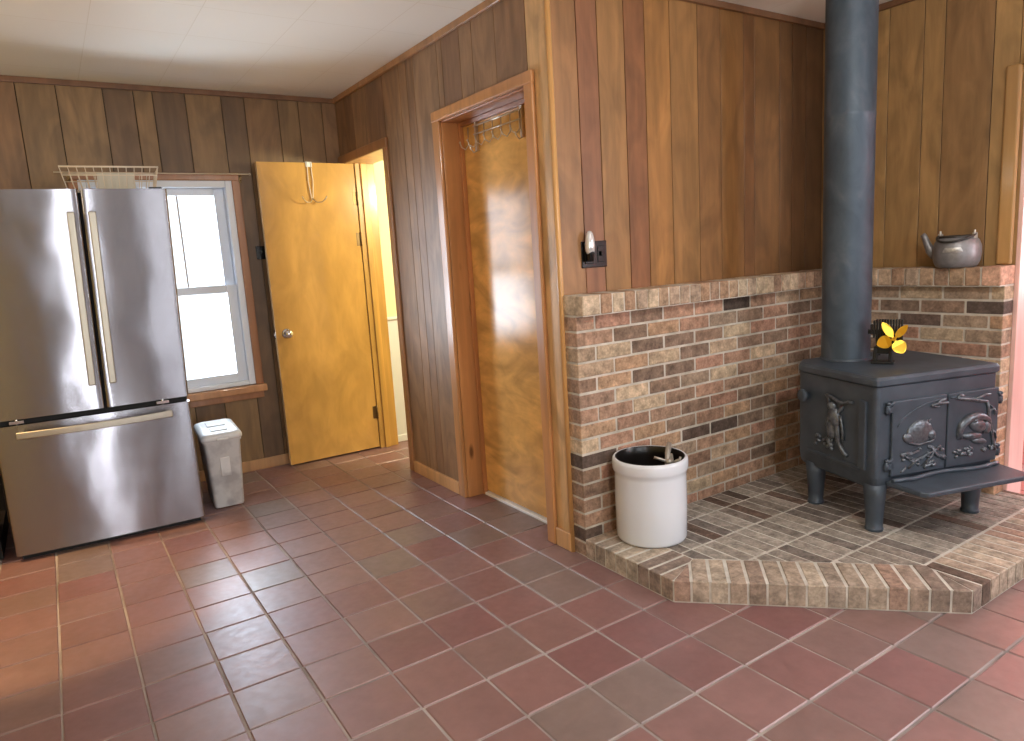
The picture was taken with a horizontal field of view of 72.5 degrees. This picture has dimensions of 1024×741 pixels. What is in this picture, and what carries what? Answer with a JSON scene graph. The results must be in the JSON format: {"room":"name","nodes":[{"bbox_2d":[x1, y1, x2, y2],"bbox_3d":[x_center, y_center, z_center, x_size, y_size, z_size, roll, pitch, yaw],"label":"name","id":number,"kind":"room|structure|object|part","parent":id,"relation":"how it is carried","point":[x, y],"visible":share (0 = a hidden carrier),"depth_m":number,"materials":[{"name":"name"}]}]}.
{"room":"kitchen","nodes":[
{"label":"kitchen","id":0,"kind":"room"},
{"bbox_2d":[0,82,339,509],"bbox_3d":[-2.466,-0.429,4.154,3.367,2.446,0.100,-10,11,-33],"label":"wall","id":1,"kind":"structure","parent":0,"point":[43,127],"depth_m":4.30,"materials":[{"name":"brown wood"}]},
{"bbox_2d":[6,453,289,521],"bbox_3d":[-2.413,0.754,4.270,3.247,0.072,0.014,-10,11,-33],"label":"baseboard","id":2,"kind":"structure","parent":1,"relation":"attached to","point":[282,459],"depth_m":4.73,"materials":[{"name":"brown wood"}]},
{"bbox_2d":[0,75,332,103],"bbox_3d":[-2.556,-1.603,3.876,3.247,0.032,0.018,-10,11,-33],"label":"crown molding","id":3,"kind":"structure","parent":1,"relation":"attached to","point":[3,78],"depth_m":4.15,"materials":[{"name":"brown wood"}]},
{"bbox_2d":[66,171,267,407],"bbox_3d":[-2.115,-0.479,4.353,0.968,1.457,0.150,-10,11,-33],"label":"window","id":4,"kind":"structure","parent":1,"relation":"in","point":[225,190],"depth_m":4.51,"materials":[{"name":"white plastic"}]},
{"bbox_2d":[53,171,250,182],"bbox_3d":[-2.116,-1.158,4.182,1.063,0.060,0.049,-10,11,-33],"label":"curtain rod","id":5,"kind":"object","parent":4,"relation":"attached to","point":[238,174],"visible":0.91,"depth_m":4.20,"materials":[{"name":"beige metal"}]},
{"bbox_3d":[-2.108,-1.177,4.164,1.063,0.014,0.014,-10,11,-33],"label":"rod","id":6,"kind":"part","parent":5,"relation":"part of","materials":[{"name":"beige metal"}]},
{"bbox_3d":[-2.158,-0.791,4.340,0.760,0.660,0.030,-10,11,-33],"label":"sash","id":7,"kind":"part","parent":4,"relation":"part of","materials":[{"name":"white plastic"}]},
{"bbox_3d":[-2.101,-0.199,4.407,0.760,0.635,0.030,-10,11,-33],"label":"sash","id":8,"kind":"part","parent":4,"relation":"part of","materials":[{"name":"white plastic"}]},
{"bbox_2d":[255,246,265,258],"bbox_3d":[-1.644,-0.775,4.589,0.072,0.086,0.018,-10,11,-33],"label":"switch plate","id":9,"kind":"object","parent":1,"relation":"attached to","point":[260,250],"visible":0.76,"depth_m":4.59,"materials":[{"name":"black plastic"}]},
{"bbox_2d":[374,160,407,441],"bbox_3d":[-0.246,-0.791,5.513,1.880,2.446,0.105,-10,11,-33],"label":"wall","id":10,"kind":"structure","parent":0,"point":[379,173],"depth_m":5.08,"materials":[{"name":"beige paint"}]},
{"bbox_3d":[-0.187,-0.042,5.598,1.700,0.936,0.024,-10,11,-33],"label":"rail","id":11,"kind":"part","parent":10,"relation":"part of","materials":[{"name":"white paint"}]},
{"bbox_2d":[0,0,891,98],"bbox_3d":[1.158,-1.560,1.913,7.800,0.080,7.750,-10,11,-33],"label":"ceiling","id":12,"kind":"structure","parent":0,"point":[305,48],"depth_m":3.39,"materials":[{"name":"paint"}]},
{"bbox_2d":[335,0,568,531],"bbox_3d":[-0.422,-0.526,3.987,0.118,2.446,2.416,-10,11,-33],"label":"wall","id":13,"kind":"structure","parent":0,"point":[506,40],"depth_m":3.85,"materials":[{"name":"brown wood"}]},
{"bbox_2d":[255,162,379,464],"bbox_3d":[-1.284,-0.382,4.736,0.667,1.996,0.102,-10,11,-33],"label":"door","id":14,"kind":"structure","parent":13,"relation":"in","point":[313,253],"depth_m":4.74,"materials":[{"name":"brown wood"}]},
{"bbox_3d":[-1.476,-0.242,4.604,0.066,0.066,0.067,-10,11,-33],"label":"knob","id":15,"kind":"part","parent":14,"relation":"part of","materials":[{"name":"silver metal"}]},
{"bbox_2d":[302,161,326,202],"bbox_3d":[-1.328,-1.242,4.605,0.172,0.269,0.107,-10,11,-33],"label":"hook","id":16,"kind":"object","parent":14,"relation":"hanging from","point":[308,164],"visible":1,"depth_m":4.60,"materials":[{"name":"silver metal"}]},
{"bbox_2d":[349,150,398,447],"bbox_3d":[-0.812,-0.407,4.692,0.195,2.028,0.707,-10,11,-33],"label":"door frame","id":17,"kind":"structure","parent":13,"relation":"attached to","point":[363,166],"depth_m":4.94,"materials":[{"name":"brown wood"}]},
{"bbox_2d":[338,137,414,470],"bbox_3d":[-0.908,-0.411,4.641,0.018,2.064,0.814,-10,11,-33],"label":"door frame","id":18,"kind":"structure","parent":13,"relation":"in","point":[381,144],"depth_m":4.33,"materials":[{"name":"brown wood"}]},
{"bbox_2d":[332,0,501,103],"bbox_3d":[-0.544,-1.702,3.739,0.020,0.034,2.410,-10,11,-33],"label":"crown molding","id":19,"kind":"structure","parent":13,"relation":"attached to","point":[485,5],"depth_m":3.61,"materials":[{"name":"brown wood"}]},
{"bbox_2d":[440,87,523,496],"bbox_3d":[-0.007,-0.264,3.490,0.200,2.042,0.808,-10,11,-33],"label":"door frame","id":20,"kind":"structure","parent":13,"relation":"attached to","point":[451,127],"depth_m":3.75,"materials":[{"name":"brown wood"}]},
{"bbox_2d":[413,461,570,551],"bbox_3d":[-0.177,0.689,3.799,0.016,0.085,1.614,-10,11,-33],"label":"baseboard","id":21,"kind":"structure","parent":13,"relation":"attached to","point":[563,536],"depth_m":4.08,"materials":[{"name":"brown wood"}]},
{"bbox_2d":[431,69,556,543],"bbox_3d":[-0.104,-0.269,3.432,0.022,2.083,0.907,-10,11,-33],"label":"door frame","id":22,"kind":"structure","parent":13,"relation":"in","point":[525,79],"depth_m":3.17,"materials":[{"name":"brown wood"}]},
{"bbox_2d":[463,105,546,523],"bbox_3d":[0.017,-0.257,3.508,0.062,2.020,0.770,-10,11,-33],"label":"door","id":23,"kind":"structure","parent":13,"relation":"in","point":[497,173],"depth_m":3.55,"materials":[{"name":"brown wood"}]},
{"bbox_2d":[459,105,524,152],"bbox_3d":[-0.110,-1.170,3.388,0.060,0.175,0.509,-10,11,-33],"label":"hook rack","id":24,"kind":"object","parent":23,"relation":"hanging from","point":[520,110],"visible":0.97,"depth_m":3.33,"materials":[{"name":"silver metal"}]},
{"bbox_3d":[-0.079,-1.212,3.353,0.008,0.008,0.425,-10,11,-33],"label":"rail","id":25,"kind":"part","parent":24,"relation":"part of","materials":[{"name":"gold metal"}]},
{"bbox_3d":[-0.076,-1.173,3.359,0.008,0.008,0.425,-10,11,-33],"label":"rail","id":26,"kind":"part","parent":24,"relation":"part of","materials":[{"name":"gold metal"}]},
{"bbox_2d":[0,440,1023,740],"bbox_3d":[1.270,0.924,2.295,8.100,0.061,8.224,-10,11,-33],"label":"floor","id":27,"kind":"structure","parent":0,"point":[353,596],"depth_m":2.43,"materials":[{"name":"tile"}]},
{"bbox_2d":[0,477,8,559],"bbox_3d":[-2.954,0.499,3.424,0.670,0.915,0.746,-10,11,-33],"label":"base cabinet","id":28,"kind":"object","parent":27,"relation":"on","point":[4,523],"visible":1,"depth_m":3.70,"materials":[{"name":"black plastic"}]},
{"bbox_2d":[0,187,204,558],"bbox_3d":[-2.226,-0.030,3.716,0.880,1.775,0.778,-9,11,-29],"label":"refrigerator","id":29,"kind":"object","parent":27,"relation":"on","point":[97,440],"visible":1,"depth_m":3.44,"materials":[{"name":"grey metal"}]},
{"bbox_3d":[-2.271,-0.312,3.322,0.493,1.065,0.064,-9,11,-29],"label":"door","id":30,"kind":"part","parent":29,"relation":"part of","materials":[{"name":"silver metal"}]},
{"bbox_3d":[-2.076,-0.339,3.366,0.055,0.830,0.064,-9,11,-29],"label":"handle","id":31,"kind":"part","parent":29,"relation":"part of","materials":[{"name":"silver metal"}]},
{"bbox_3d":[-2.047,0.266,3.452,0.670,0.032,0.080,-9,11,-29],"label":"handle","id":32,"kind":"part","parent":29,"relation":"part of","materials":[{"name":"silver metal"}]},
{"bbox_3d":[-2.000,-0.351,3.409,0.055,0.830,0.064,-9,11,-29],"label":"handle","id":33,"kind":"part","parent":29,"relation":"part of","materials":[{"name":"silver metal"}]},
{"bbox_3d":[-2.064,0.531,3.554,0.850,0.640,0.064,-9,11,-29],"label":"freezer drawer","id":34,"kind":"part","parent":29,"relation":"part of","materials":[{"name":"silver metal"}]},
{"bbox_2d":[58,165,157,192],"bbox_3d":[-2.062,-0.968,3.590,0.435,0.127,0.287,-9,11,-29],"label":"wire basket","id":35,"kind":"object","parent":29,"relation":"on","point":[149,174],"visible":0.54,"depth_m":3.52,"materials":[{"name":"beige metal"}]},
{"bbox_2d":[96,173,135,188],"bbox_3d":[-2.047,-0.967,3.614,0.170,0.104,0.056,-9,11,-29],"label":"folded cloth","id":36,"kind":"object","parent":35,"relation":"in","point":[107,179],"visible":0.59,"depth_m":3.59,"materials":[{"name":"beige fabric"}]},
{"bbox_3d":[-1.900,-0.370,3.533,0.407,1.065,0.064,-9,11,-29],"label":"door","id":37,"kind":"part","parent":29,"relation":"part of","materials":[{"name":"silver metal"}]},
{"bbox_2d":[194,419,243,507],"bbox_3d":[-1.719,0.543,4.129,0.220,0.442,0.449,-9,11,-29],"label":"storage bin","id":38,"kind":"object","parent":27,"relation":"on","point":[219,440],"visible":1,"depth_m":3.97,"materials":[{"name":"plastic"}]},
{"bbox_3d":[-1.743,0.327,4.112,0.100,0.008,0.270,-9,11,-29],"label":"raised panel","id":39,"kind":"part","parent":38,"relation":"part of","materials":[{"name":"white plastic"}]},
{"bbox_3d":[-1.734,0.347,4.102,0.220,0.042,0.436,-9,11,-29],"label":"lid","id":40,"kind":"part","parent":38,"relation":"part of","materials":[{"name":"white plastic"}]},
{"bbox_3d":[-1.625,0.545,3.959,0.052,0.110,0.009,-9,11,-29],"label":"embossed panel","id":41,"kind":"part","parent":38,"relation":"part of","materials":[{"name":"plastic"}]},
{"bbox_2d":[586,463,1023,613],"bbox_3d":[1.432,0.714,3.044,1.848,0.090,1.230,-10,11,-33],"label":"hearth","id":42,"kind":"object","parent":27,"relation":"on","point":[760,542],"visible":0.85,"depth_m":2.80,"materials":[{"name":"brick"}]},
{"bbox_2d":[612,445,688,547],"bbox_3d":[0.600,0.540,3.017,0.322,0.362,0.322,-10,11,-33],"label":"crock","id":43,"kind":"object","parent":42,"relation":"on","point":[651,494],"visible":0.98,"depth_m":2.90,"materials":[{"name":"white ceramic"}]},
{"bbox_2d":[654,442,681,464],"bbox_3d":[0.673,0.498,3.019,0.100,0.338,0.193,5,13,42],"label":"tongs","id":44,"kind":"object","parent":43,"relation":"in","point":[669,459],"visible":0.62,"depth_m":3.01,"materials":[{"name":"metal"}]},
{"bbox_3d":[0.667,0.497,3.027,0.035,0.338,0.196,1,11,27],"label":"arm","id":45,"kind":"part","parent":44,"relation":"part of","materials":[{"name":"silver metal"}]},
{"bbox_2d":[797,350,1023,531],"bbox_3d":[1.729,0.285,3.114,0.682,0.697,0.735,-6,10,-15],"label":"wood stove","id":46,"kind":"object","parent":42,"relation":"on","point":[922,424],"visible":0.98,"depth_m":2.93,"materials":[{"name":"metal"}]},
{"bbox_3d":[1.348,0.114,3.221,0.038,0.060,0.060,-6,10,-15],"label":"damper knob","id":47,"kind":"part","parent":46,"relation":"part of","materials":[{"name":"metal"}]},
{"bbox_3d":[1.435,0.522,3.296,0.092,0.205,0.091,-6,10,-15],"label":"leg","id":48,"kind":"part","parent":46,"relation":"part of","materials":[{"name":"metal"}]},
{"bbox_3d":[1.419,0.252,3.063,0.013,0.305,0.358,-6,10,-15],"label":"panel","id":49,"kind":"part","parent":46,"relation":"part of","materials":[{"name":"metal"}]},
{"bbox_2d":[819,0,878,361],"bbox_3d":[1.522,-0.890,3.153,0.224,1.689,0.224,-10,11,-33],"label":"stovepipe","id":50,"kind":"object","parent":46,"relation":"on","point":[851,26],"visible":1,"depth_m":3.08,"materials":[{"name":"metal"}]},
{"bbox_3d":[1.533,0.574,2.951,0.092,0.205,0.091,-6,10,-15],"label":"leg","id":51,"kind":"part","parent":46,"relation":"part of","materials":[{"name":"metal"}]},
{"bbox_2d":[868,319,907,364],"bbox_3d":[1.653,-0.126,3.073,0.159,0.195,0.081,3,11,33],"label":"fan","id":52,"kind":"object","parent":46,"relation":"on","point":[889,339],"visible":1,"depth_m":3.06,"materials":[{"name":"yellow metal"}]},
{"bbox_3d":[1.634,-0.124,3.052,0.069,0.056,0.011,3,11,33],"label":"blade","id":53,"kind":"part","parent":52,"relation":"part of","materials":[{"name":"gold metal"}]},
{"bbox_3d":[1.640,-0.173,3.039,0.054,0.077,0.016,3,11,33],"label":"blade","id":54,"kind":"part","parent":52,"relation":"part of","materials":[{"name":"gold metal"}]},
{"bbox_3d":[1.678,-0.107,3.023,0.058,0.065,0.016,-1,10,12],"label":"blade","id":55,"kind":"part","parent":52,"relation":"part of","materials":[{"name":"gold metal"}]},
{"bbox_3d":[1.678,-0.165,3.014,0.056,0.066,0.010,3,11,33],"label":"blade","id":56,"kind":"part","parent":52,"relation":"part of","materials":[{"name":"gold metal"}]},
{"bbox_3d":[1.698,-0.021,3.149,0.643,0.040,0.563,-6,10,-15],"label":"lid","id":57,"kind":"part","parent":46,"relation":"part of","materials":[{"name":"metal"}]},
{"bbox_3d":[1.686,0.269,2.899,0.277,0.320,0.016,-6,10,-15],"label":"door","id":58,"kind":"part","parent":46,"relation":"part of","materials":[{"name":"metal"}]},
{"bbox_3d":[1.690,0.173,2.878,0.248,0.098,0.008,-6,10,-15],"label":"arch moulding","id":59,"kind":"part","parent":46,"relation":"part of","materials":[{"name":"metal"}]},
{"bbox_2d":[886,464,1023,497],"bbox_3d":[1.853,0.453,2.886,0.579,0.022,0.186,-6,10,-15],"label":"shelf","id":60,"kind":"object","parent":46,"relation":"attached to","point":[965,477],"depth_m":2.86,"materials":[{"name":"metal"}]},
{"bbox_3d":[2.025,0.522,3.082,0.092,0.205,0.091,-6,10,-15],"label":"leg","id":61,"kind":"part","parent":46,"relation":"part of","materials":[{"name":"metal"}]},
{"bbox_3d":[1.955,0.240,2.971,0.269,0.320,0.016,-6,10,-15],"label":"door","id":62,"kind":"part","parent":46,"relation":"part of","materials":[{"name":"metal"}]},
{"bbox_3d":[1.950,0.146,2.947,0.253,0.098,0.008,-6,10,-15],"label":"arch moulding","id":63,"kind":"part","parent":46,"relation":"part of","materials":[{"name":"metal"}]},
{"bbox_2d":[550,0,822,295],"bbox_3d":[0.973,-0.531,3.503,1.896,2.446,0.100,-10,11,-33],"label":"wall","id":64,"kind":"structure","parent":0,"point":[689,135],"depth_m":3.26,"materials":[{"name":"brown wood"}]},
{"bbox_2d":[543,0,575,551],"bbox_3d":[0.203,-0.376,2.947,0.025,2.416,0.026,-10,11,-33],"label":"trim","id":65,"kind":"structure","parent":64,"relation":"attached to","point":[547,16],"depth_m":2.91,"materials":[{"name":"brown wood"}]},
{"bbox_2d":[581,240,606,267],"bbox_3d":[0.360,-0.504,3.025,0.142,0.114,0.020,-10,11,-33],"label":"outlet plate","id":66,"kind":"object","parent":64,"relation":"attached to","point":[600,254],"visible":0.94,"depth_m":3.04,"materials":[{"name":"black plastic"}]},
{"bbox_2d":[585,231,594,261],"bbox_3d":[0.333,-0.530,2.978,0.047,0.130,0.038,-10,11,-33],"label":"night light","id":67,"kind":"object","parent":66,"relation":"attached to","point":[589,239],"visible":1,"depth_m":2.96,"materials":[{"name":"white plastic"}]},
{"bbox_2d":[587,252,593,261],"bbox_3d":[0.335,-0.497,2.983,0.034,0.062,0.034,-10,11,-33],"label":"socket","id":68,"kind":"object","parent":66,"relation":"attached to","point":[590,255],"depth_m":2.97,"materials":[{"name":"black plastic"}]},
{"bbox_2d":[679,0,824,29],"bbox_3d":[0.896,-1.708,3.231,1.868,0.030,0.020,-10,11,-33],"label":"crown molding","id":69,"kind":"structure","parent":64,"relation":"attached to","point":[718,4],"depth_m":3.42,"materials":[{"name":"brown wood"}]},
{"bbox_2d":[563,269,821,556],"bbox_3d":[1.050,0.125,3.487,1.849,1.150,0.148,-10,11,-33],"label":"brick wall","id":70,"kind":"structure","parent":0,"point":[709,369],"depth_m":3.32,"materials":[{"name":"brown brick"}]},
{"bbox_2d":[820,0,1023,453],"bbox_3d":[3.165,-0.404,1.939,0.150,2.446,4.935,-10,11,-33],"label":"wall","id":71,"kind":"structure","parent":0,"point":[942,64],"depth_m":3.33,"materials":[{"name":"brown wood"}]},
{"bbox_2d":[824,0,913,27],"bbox_3d":[3.027,-1.580,1.687,0.020,0.030,4.915,-10,11,-33],"label":"crown molding","id":72,"kind":"structure","parent":71,"relation":"attached to","point":[893,3],"depth_m":3.42,"materials":[{"name":"brown wood"}]},
{"bbox_2d":[996,60,1023,264],"bbox_3d":[2.519,-0.307,2.801,0.024,2.050,1.035,-10,11,-33],"label":"door frame","id":73,"kind":"structure","parent":71,"relation":"in","point":[1014,72],"depth_m":3.10,"materials":[{"name":"brown wood"}]},
{"bbox_2d":[1002,125,1023,492],"bbox_3d":[2.593,-0.294,2.851,0.155,2.000,0.892,-10,11,-33],"label":"door frame","id":74,"kind":"structure","parent":71,"relation":"attached to","point":[1014,439],"depth_m":3.23,"materials":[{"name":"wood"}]},
{"bbox_2d":[871,265,1014,494],"bbox_3d":[2.007,0.054,3.568,0.151,1.150,0.873,-10,11,-33],"label":"brick wall","id":75,"kind":"structure","parent":0,"point":[962,312],"depth_m":3.29,"materials":[{"name":"brown brick"}]},
{"bbox_2d":[920,229,981,267],"bbox_3d":[2.072,-0.570,3.269,0.198,0.168,0.230,-4,9,-6],"label":"kettle","id":76,"kind":"object","parent":75,"relation":"on","point":[951,251],"visible":1,"depth_m":3.19,"materials":[{"name":"metal"}]},
{"bbox_3d":[2.002,-0.596,3.338,0.048,0.126,0.085,-10,11,-33],"label":"spout","id":77,"kind":"part","parent":76,"relation":"part of","materials":[{"name":"metal"}]},
{"bbox_3d":[2.011,-0.554,3.186,0.080,0.030,0.016,5,13,42],"label":"maker plate","id":78,"kind":"part","parent":76,"relation":"part of","materials":[{"name":"silver metal"}]},
{"bbox_3d":[2.071,-0.623,3.244,0.154,0.012,0.154,-10,11,-33],"label":"lid","id":79,"kind":"part","parent":76,"relation":"part of","materials":[{"name":"grey metal"}]},
{"bbox_3d":[2.028,-0.609,3.217,0.098,0.040,0.166,-10,11,-33],"label":"bail handle","id":80,"kind":"part","parent":76,"relation":"part of","materials":[{"name":"black metal"}]}
]}

